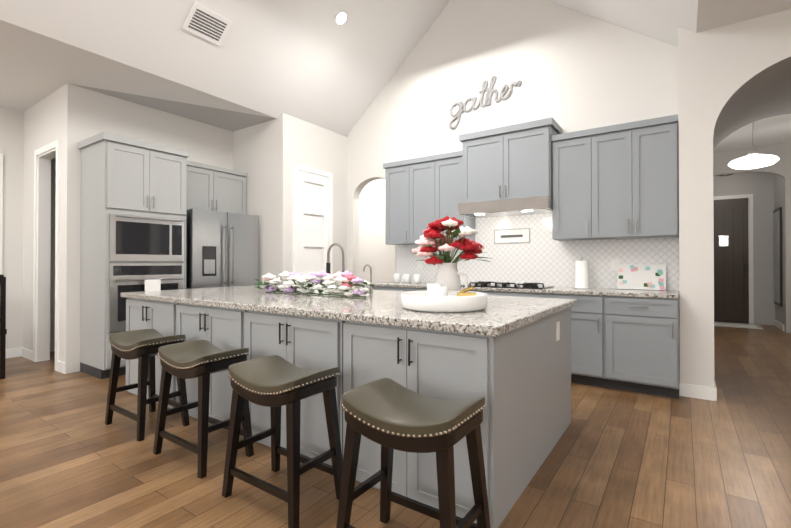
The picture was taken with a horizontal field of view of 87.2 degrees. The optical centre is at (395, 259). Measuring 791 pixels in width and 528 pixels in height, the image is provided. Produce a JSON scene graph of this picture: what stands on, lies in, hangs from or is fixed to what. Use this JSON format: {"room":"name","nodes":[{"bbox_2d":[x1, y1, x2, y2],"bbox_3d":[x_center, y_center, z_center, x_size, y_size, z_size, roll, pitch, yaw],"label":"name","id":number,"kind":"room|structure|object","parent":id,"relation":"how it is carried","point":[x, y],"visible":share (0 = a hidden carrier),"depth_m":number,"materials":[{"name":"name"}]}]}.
{"room":"kitchen","nodes":[
{"label":"kitchen","id":0,"kind":"room"},
{"bbox_2d":[0,321,790,527],"bbox_3d":[0.445,1.210,3.842,14.000,0.001,17.000,0,0,35],"label":"floor","id":1,"kind":"structure","parent":0,"point":[615,458],"depth_m":2.42,"materials":[{"name":"brown wood"}]},
{"bbox_2d":[0,275,6,378],"bbox_3d":[-4.288,0.683,4.185,0.465,1.060,0.460,0,0,35],"label":"dining chair","id":2,"kind":"object","parent":1,"relation":"on","point":[3,331],"visible":1,"depth_m":4.22,"materials":[{"name":"black wood"}]},
{"bbox_2d":[78,132,188,378],"bbox_3d":[-2.909,-0.029,4.662,0.710,2.490,0.877,0,0,35],"label":"tall cabinet","id":3,"kind":"object","parent":1,"relation":"on","point":[133,211],"visible":0.79,"depth_m":4.39,"materials":[{"name":"gray painted wood"}]},
{"bbox_2d":[105,351,189,440],"bbox_3d":[-1.815,0.927,3.035,0.533,0.561,0.343,0,0,35],"label":"stool leg","id":4,"kind":"object","parent":1,"relation":"on","point":[146,367],"visible":0.67,"depth_m":3.01,"materials":[{"name":"black wood"}]},
{"bbox_2d":[111,341,183,359],"bbox_3d":[-1.815,0.646,3.037,0.478,0.110,0.318,0,0,35],"label":"apron","id":5,"kind":"object","parent":4,"relation":"on","point":[143,351],"visible":0.31,"depth_m":2.85,"materials":[{"name":"black wood"}]},
{"bbox_2d":[108,338,185,351],"bbox_3d":[-1.815,0.605,3.037,0.503,0.073,0.347,0,0,35],"label":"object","id":6,"kind":"object","parent":5,"relation":"on","point":[141,345],"visible":0.58,"depth_m":2.87,"materials":[{"name":"white"}]},
{"bbox_2d":[109,329,185,351],"bbox_3d":[-1.815,0.591,3.037,0.490,0.103,0.335,0,0,35],"label":"seat","id":7,"kind":"object","parent":6,"relation":"on","point":[128,340],"visible":0.88,"depth_m":3.00,"materials":[{"name":"grey leather"}]},
{"bbox_2d":[153,367,253,477],"bbox_3d":[-1.186,0.923,2.564,0.533,0.561,0.343,0,0,35],"label":"stool leg","id":8,"kind":"object","parent":1,"relation":"on","point":[204,420],"visible":0.81,"depth_m":2.52,"materials":[{"name":"black wood"}]},
{"bbox_2d":[160,356,246,378],"bbox_3d":[-1.186,0.642,2.566,0.478,0.110,0.318,0,0,35],"label":"apron","id":9,"kind":"object","parent":8,"relation":"on","point":[215,367],"visible":0.54,"depth_m":2.40,"materials":[{"name":"black wood"}]},
{"bbox_2d":[157,352,249,369],"bbox_3d":[-1.186,0.602,2.567,0.503,0.073,0.347,0,0,35],"label":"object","id":10,"kind":"object","parent":9,"relation":"on","point":[184,368],"visible":0.52,"depth_m":2.41,"materials":[{"name":"white"}]},
{"bbox_2d":[158,340,248,368],"bbox_3d":[-1.186,0.588,2.567,0.490,0.103,0.335,0,0,35],"label":"seat","id":11,"kind":"object","parent":10,"relation":"on","point":[186,354],"visible":0.88,"depth_m":2.52,"materials":[{"name":"grey leather"}]},
{"bbox_2d":[186,209,257,288],"bbox_3d":[-2.370,0.303,5.403,0.741,1.795,0.910,0,0,35],"label":"refrigerator","id":12,"kind":"object","parent":1,"relation":"on","point":[221,249],"visible":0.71,"depth_m":5.15,"materials":[{"name":"silver metal"}]},
{"bbox_2d":[186,160,258,282],"bbox_3d":[-2.418,-0.006,5.474,0.596,2.455,1.014,0,0,35],"label":"upper cabinet","id":13,"kind":"object","parent":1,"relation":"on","point":[214,188],"visible":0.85,"depth_m":5.49,"materials":[{"name":"grey wood"}]},
{"bbox_2d":[222,388,342,527],"bbox_3d":[-0.565,0.920,2.099,0.533,0.561,0.343,0,0,35],"label":"stool leg","id":14,"kind":"object","parent":1,"relation":"on","point":[295,470],"visible":0.81,"depth_m":2.07,"materials":[{"name":"black wood"}]},
{"bbox_2d":[231,376,336,406],"bbox_3d":[-0.565,0.639,2.101,0.478,0.110,0.318,0,0,35],"label":"apron","id":15,"kind":"object","parent":14,"relation":"on","point":[287,398],"visible":0.54,"depth_m":1.94,"materials":[{"name":"black wood"}]},
{"bbox_2d":[228,372,339,394],"bbox_3d":[-0.565,0.599,2.102,0.503,0.073,0.347,0,0,35],"label":"nailhead trim","id":16,"kind":"structure","parent":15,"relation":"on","point":[280,392],"depth_m":1.95,"materials":[{"name":"white metal"}]},
{"bbox_2d":[229,355,338,394],"bbox_3d":[-0.565,0.585,2.102,0.490,0.103,0.335,0,0,35],"label":"seat","id":17,"kind":"object","parent":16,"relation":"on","point":[271,374],"visible":0.98,"depth_m":2.05,"materials":[{"name":"grey leather"}]},
{"bbox_2d":[126,298,570,527],"bbox_3d":[-0.593,0.775,3.424,3.521,0.864,1.594,0,0,35],"label":"kitchen island","id":18,"kind":"object","parent":1,"relation":"on","point":[519,379],"visible":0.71,"depth_m":2.25,"materials":[{"name":"grey wood"}]},
{"bbox_2d":[120,285,576,336],"bbox_3d":[-0.583,0.320,3.446,3.585,0.044,1.620,0,0,35],"label":"island countertop","id":19,"kind":"structure","parent":18,"relation":"on","point":[497,316],"depth_m":2.60,"materials":[{"name":"stone"}]},
{"bbox_2d":[255,270,373,296],"bbox_3d":[-0.710,0.192,3.556,1.454,0.209,0.401,0,0,35],"label":"floral garland","id":20,"kind":"object","parent":19,"relation":"on","point":[295,282],"visible":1,"depth_m":3.44,"materials":[{"name":"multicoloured plant"}]},
{"bbox_2d":[326,243,344,273],"bbox_3d":[-0.511,0.073,3.760,0.119,0.452,0.244,0,0,35],"label":"faucet","id":21,"kind":"object","parent":19,"relation":"on","point":[328,258],"visible":0.75,"depth_m":3.73,"materials":[{"name":"silver metal"}]},
{"bbox_2d":[363,264,372,292],"bbox_3d":[-0.243,0.170,3.663,0.034,0.257,0.125,0,0,35],"label":"faucet","id":22,"kind":"object","parent":19,"relation":"on","point":[371,290],"visible":1,"depth_m":3.69,"materials":[{"name":"silver metal"}]},
{"bbox_2d":[401,290,487,312],"bbox_3d":[0.290,0.245,2.498,0.516,0.088,0.516,0,0,35],"label":"round tray","id":23,"kind":"object","parent":19,"relation":"on","point":[422,301],"visible":0.96,"depth_m":2.28,"materials":[{"name":"white ceramic"}]},
{"bbox_2d":[427,283,476,295],"bbox_3d":[0.334,0.208,2.505,0.315,0.120,0.276,0,0,35],"label":"candle","id":24,"kind":"object","parent":23,"relation":"on","point":[436,289],"visible":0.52,"depth_m":2.44,"materials":[{"name":"white wax"}]},
{"bbox_2d":[411,216,489,290],"bbox_3d":[0.378,-0.005,2.847,0.611,0.593,0.615,0,0,35],"label":"vase","id":25,"kind":"object","parent":19,"relation":"on","point":[433,239],"visible":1,"depth_m":2.80,"materials":[{"name":"white ceramic"},{"name":"red petal"},{"name":"light pink petal"}]},
{"bbox_2d":[372,286,407,290],"bbox_3d":[0.074,0.786,5.533,0.572,0.872,0.636,0,0,35],"label":"base cabinet","id":26,"kind":"object","parent":1,"relation":"on","point":[373,287],"depth_m":5.25,"materials":[{"name":"grey"}]},
{"bbox_2d":[372,282,678,298],"bbox_3d":[1.205,0.325,4.750,3.366,0.036,0.646,0,0,35],"label":"countertop","id":27,"kind":"structure","parent":26,"relation":"on","point":[671,294],"depth_m":4.08,"materials":[{"name":"stone"}]},
{"bbox_2d":[393,274,400,282],"bbox_3d":[0.020,0.251,5.662,0.100,0.120,0.098,0,0,35],"label":"glass jar","id":28,"kind":"object","parent":27,"relation":"on","point":[396,277],"depth_m":5.62,"materials":[{"name":"white glass"}]},
{"bbox_2d":[403,274,409,282],"bbox_3d":[0.151,0.250,5.571,0.100,0.120,0.098,0,0,35],"label":"glass jar","id":29,"kind":"object","parent":27,"relation":"on","point":[406,278],"depth_m":5.53,"materials":[{"name":"white glass"}]},
{"bbox_2d":[413,274,420,282],"bbox_3d":[0.283,0.249,5.480,0.100,0.120,0.098,0,0,35],"label":"glass jar","id":30,"kind":"object","parent":27,"relation":"on","point":[416,277],"depth_m":5.44,"materials":[{"name":"white glass"}]},
{"bbox_2d":[461,281,553,288],"bbox_3d":[1.248,0.283,4.704,0.930,0.045,0.480,0,0,35],"label":"cooktop","id":31,"kind":"object","parent":27,"relation":"in","point":[506,285],"visible":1,"depth_m":4.59,"materials":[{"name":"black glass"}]},
{"bbox_2d":[574,257,589,288],"bbox_3d":[1.966,0.138,4.380,0.160,0.328,0.160,0,0,35],"label":"paper towel holder","id":32,"kind":"object","parent":27,"relation":"on","point":[581,274],"visible":0.98,"depth_m":4.32,"materials":[{"name":"white paper"}]},
{"bbox_2d":[617,264,665,290],"bbox_3d":[2.476,0.174,4.186,0.420,0.256,0.079,0,0,35],"label":"platter","id":33,"kind":"object","parent":27,"relation":"on","point":[642,276],"visible":1,"depth_m":4.17,"materials":[{"name":"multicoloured ceramic"}]},
{"bbox_2d":[336,424,489,527],"bbox_3d":[0.069,0.917,1.637,0.533,0.561,0.343,0,0,35],"label":"stool leg","id":34,"kind":"object","parent":1,"relation":"on","point":[445,514],"visible":0.79,"depth_m":1.63,"materials":[{"name":"black wood"}]},
{"bbox_2d":[345,410,482,452],"bbox_3d":[0.069,0.636,1.639,0.478,0.110,0.318,0,0,35],"label":"apron","id":35,"kind":"object","parent":34,"relation":"on","point":[428,444],"visible":0.46,"depth_m":1.48,"materials":[{"name":"black wood"}]},
{"bbox_2d":[341,402,485,437],"bbox_3d":[0.069,0.595,1.639,0.503,0.073,0.347,0,0,35],"label":"nailhead trim","id":36,"kind":"structure","parent":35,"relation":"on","point":[440,433],"depth_m":1.48,"materials":[{"name":"white metal"}]},
{"bbox_2d":[342,378,484,437],"bbox_3d":[0.069,0.582,1.639,0.490,0.103,0.335,0,0,35],"label":"seat","id":37,"kind":"object","parent":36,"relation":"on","point":[389,404],"visible":0.98,"depth_m":1.58,"materials":[{"name":"grey leather"}]},
{"bbox_2d":[408,288,426,290],"bbox_3d":[0.517,0.784,5.227,0.792,0.872,0.636,0,0,35],"label":"base cabinet","id":38,"kind":"object","parent":1,"relation":"on","point":[409,289],"depth_m":5.03,"materials":[{"name":"grey"}]},
{"bbox_2d":[470,290,551,297],"bbox_3d":[1.259,0.780,4.715,1.154,0.872,0.636,0,0,35],"label":"base cabinet","id":39,"kind":"object","parent":1,"relation":"on","point":[518,294],"depth_m":4.33,"materials":[{"name":"grey"}]},
{"bbox_2d":[552,294,615,388],"bbox_3d":[1.926,0.777,4.255,0.612,0.872,0.636,0,0,35],"label":"base cabinet","id":40,"kind":"object","parent":1,"relation":"on","point":[593,318],"depth_m":3.92,"materials":[{"name":"grey wood"}]},
{"bbox_2d":[616,296,679,398],"bbox_3d":[2.326,0.775,3.979,0.648,0.872,0.636,0,0,35],"label":"base cabinet","id":41,"kind":"object","parent":1,"relation":"on","point":[631,344],"depth_m":3.67,"materials":[{"name":"grey wood"}]},
{"bbox_2d":[714,322,762,328],"bbox_3d":[6.284,1.232,7.892,1.008,0.013,0.660,0,0,35],"label":"entry rug","id":42,"kind":"object","parent":1,"relation":"on","point":[741,325],"visible":0.67,"depth_m":7.72,"materials":[{"name":"grey fabric"}]},
{"bbox_2d":[0,0,790,387],"bbox_3d":[0.432,-1.395,3.031,11.280,5.200,15.820,0,0,35],"label":"wall","id":43,"kind":"structure","parent":0,"point":[572,70],"depth_m":5.09,"materials":[{"name":"white paint"}]},
{"bbox_2d":[0,153,2,274],"bbox_3d":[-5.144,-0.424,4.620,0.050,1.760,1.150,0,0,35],"label":"door frame","id":44,"kind":"structure","parent":43,"relation":"attached to","point":[1,155],"depth_m":5.09,"materials":[{"name":"white wood"}]},
{"bbox_2d":[33,139,59,370],"bbox_3d":[-3.980,-0.048,4.817,0.800,2.530,0.138,0,0,35],"label":"door frame","id":45,"kind":"structure","parent":43,"relation":"attached to","point":[44,155],"depth_m":4.97,"materials":[{"name":"white wood"}]},
{"bbox_2d":[293,164,332,285],"bbox_3d":[-1.159,-0.031,5.876,0.040,2.510,0.730,0,0,35],"label":"door frame","id":46,"kind":"structure","parent":43,"relation":"attached to","point":[296,167],"depth_m":5.62,"materials":[{"name":"white wood"}]},
{"bbox_2d":[299,170,328,286],"bbox_3d":[-1.140,0.001,5.863,0.079,2.426,0.582,0,0,35],"label":"pantry door","id":47,"kind":"structure","parent":43,"relation":"in","point":[313,218],"depth_m":5.87,"materials":[{"name":"white wood"}]},
{"bbox_2d":[5,319,783,400],"bbox_3d":[0.434,1.149,3.000,11.060,0.110,15.600,0,0,35],"label":"baseboard","id":48,"kind":"structure","parent":43,"relation":"attached to","point":[698,392],"depth_m":3.68,"materials":[{"name":"white wood"}]},
{"bbox_2d":[383,158,414,244],"bbox_3d":[0.137,-0.757,5.667,0.455,1.100,0.341,0,0,35],"label":"upper cabinet","id":49,"kind":"object","parent":43,"relation":"attached to","point":[399,176],"depth_m":5.52,"materials":[{"name":"grey wood"}]},
{"bbox_2d":[415,154,438,244],"bbox_3d":[0.433,-0.759,5.462,0.505,1.100,0.341,0,0,35],"label":"upper cabinet","id":50,"kind":"object","parent":43,"relation":"attached to","point":[426,168],"depth_m":5.29,"materials":[{"name":"grey wood"}]},
{"bbox_2d":[439,151,474,241],"bbox_3d":[0.729,-0.760,5.258,0.455,1.100,0.341,0,0,35],"label":"upper cabinet","id":51,"kind":"object","parent":43,"relation":"attached to","point":[449,162],"depth_m":5.11,"materials":[{"name":"grey wood"}]},
{"bbox_2d":[449,75,521,128],"bbox_3d":[1.097,-2.012,5.220,0.998,0.505,0.018,-8,-5,34],"label":"script sign","id":52,"kind":"object","parent":43,"relation":"attached to","point":[490,90],"visible":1,"depth_m":5.20,"materials":[{"name":"silver metal"}]},
{"bbox_2d":[459,118,558,202],"bbox_3d":[1.319,-1.071,4.816,1.016,0.825,0.401,0,0,35],"label":"upper cabinet","id":53,"kind":"object","parent":43,"relation":"attached to","point":[513,161],"depth_m":4.62,"materials":[{"name":"grey wood"}]},
{"bbox_2d":[458,196,551,217],"bbox_3d":[1.290,-0.588,4.770,1.016,0.136,0.506,0,0,35],"label":"range hood","id":54,"kind":"object","parent":53,"relation":"attached to","point":[517,206],"visible":0.92,"depth_m":4.58,"materials":[{"name":"silver metal"}]},
{"bbox_2d":[397,213,678,290],"bbox_3d":[1.395,-0.187,5.011,3.346,0.990,0.011,0,0,35],"label":"backsplash","id":55,"kind":"structure","parent":43,"relation":"attached to","point":[544,257],"depth_m":4.79,"materials":[{"name":"tile"}]},
{"bbox_2d":[417,261,421,268],"bbox_3d":[0.334,0.063,5.731,0.080,0.120,0.005,0,0,35],"label":"electrical outlet","id":56,"kind":"object","parent":55,"relation":"attached to","point":[419,263],"depth_m":5.73,"materials":[{"name":"white plastic"}]},
{"bbox_2d":[494,228,529,243],"bbox_3d":[1.397,-0.282,4.994,0.440,0.180,0.014,0,0,35],"label":"sign","id":57,"kind":"object","parent":55,"relation":"attached to","point":[512,236],"visible":1,"depth_m":4.99,"materials":[{"name":"white"}]},
{"bbox_2d":[611,259,618,270],"bbox_3d":[2.309,0.054,4.367,0.080,0.120,0.005,0,0,35],"label":"electrical outlet","id":58,"kind":"object","parent":55,"relation":"attached to","point":[614,264],"depth_m":4.37,"materials":[{"name":"white plastic"}]},
{"bbox_2d":[551,128,602,240],"bbox_3d":[1.939,-0.766,4.423,0.445,1.100,0.341,0,0,35],"label":"upper cabinet","id":59,"kind":"object","parent":43,"relation":"attached to","point":[574,155],"depth_m":4.28,"materials":[{"name":"grey wood"}]},
{"bbox_2d":[599,114,678,238],"bbox_3d":[2.347,-0.768,4.141,0.786,1.100,0.341,0,0,35],"label":"upper cabinet","id":60,"kind":"object","parent":43,"relation":"attached to","point":[619,181],"depth_m":3.96,"materials":[{"name":"grey wood"}]},
{"bbox_2d":[714,198,748,322],"bbox_3d":[6.494,0.018,8.211,0.750,2.425,0.100,0,0,35],"label":"front door","id":61,"kind":"structure","parent":43,"relation":"in","point":[731,277],"depth_m":8.16,"materials":[{"name":"wood"},{"name":"glass"}]},
{"bbox_2d":[713,194,753,323],"bbox_3d":[6.531,-0.014,8.265,0.900,2.510,0.020,0,0,35],"label":"door frame","id":62,"kind":"structure","parent":43,"relation":"attached to","point":[750,196],"depth_m":8.02,"materials":[{"name":"white"}]},
{"bbox_2d":[773,207,782,305],"bbox_3d":[6.897,-0.050,7.496,0.037,1.730,0.630,0,0,35],"label":"framed picture","id":63,"kind":"object","parent":43,"relation":"attached to","point":[777,257],"visible":0.96,"depth_m":7.37,"materials":[{"name":"grey"}]},
{"bbox_2d":[0,0,790,151],"bbox_3d":[0.463,-2.720,3.067,11.260,1.950,15.700,0,0,35],"label":"ceiling","id":64,"kind":"structure","parent":0,"point":[311,62],"depth_m":4.52,"materials":[{"name":"white paint"}]},
{"bbox_2d":[182,2,232,45],"bbox_3d":[-1.864,-2.329,4.124,0.224,0.187,0.400,0,0,35],"label":"ceiling vent","id":65,"kind":"object","parent":64,"relation":"in","point":[206,24],"visible":1,"depth_m":4.11,"materials":[{"name":"white metal"}]},
{"bbox_2d":[334,10,347,25],"bbox_3d":[-0.634,-2.818,4.846,0.139,0.117,0.170,0,0,35],"label":"recessed light","id":66,"kind":"object","parent":64,"relation":"in","point":[341,18],"visible":0.98,"depth_m":4.83,"materials":[{"name":"white plastic"}]},
{"bbox_2d":[728,123,779,168],"bbox_3d":[4.874,-1.614,5.665,0.540,0.723,0.540,0,0,35],"label":"pendant light","id":67,"kind":"object","parent":64,"relation":"hanging from","point":[752,159],"visible":0.85,"depth_m":5.55,"materials":[{"name":"white glass"}]}
]}

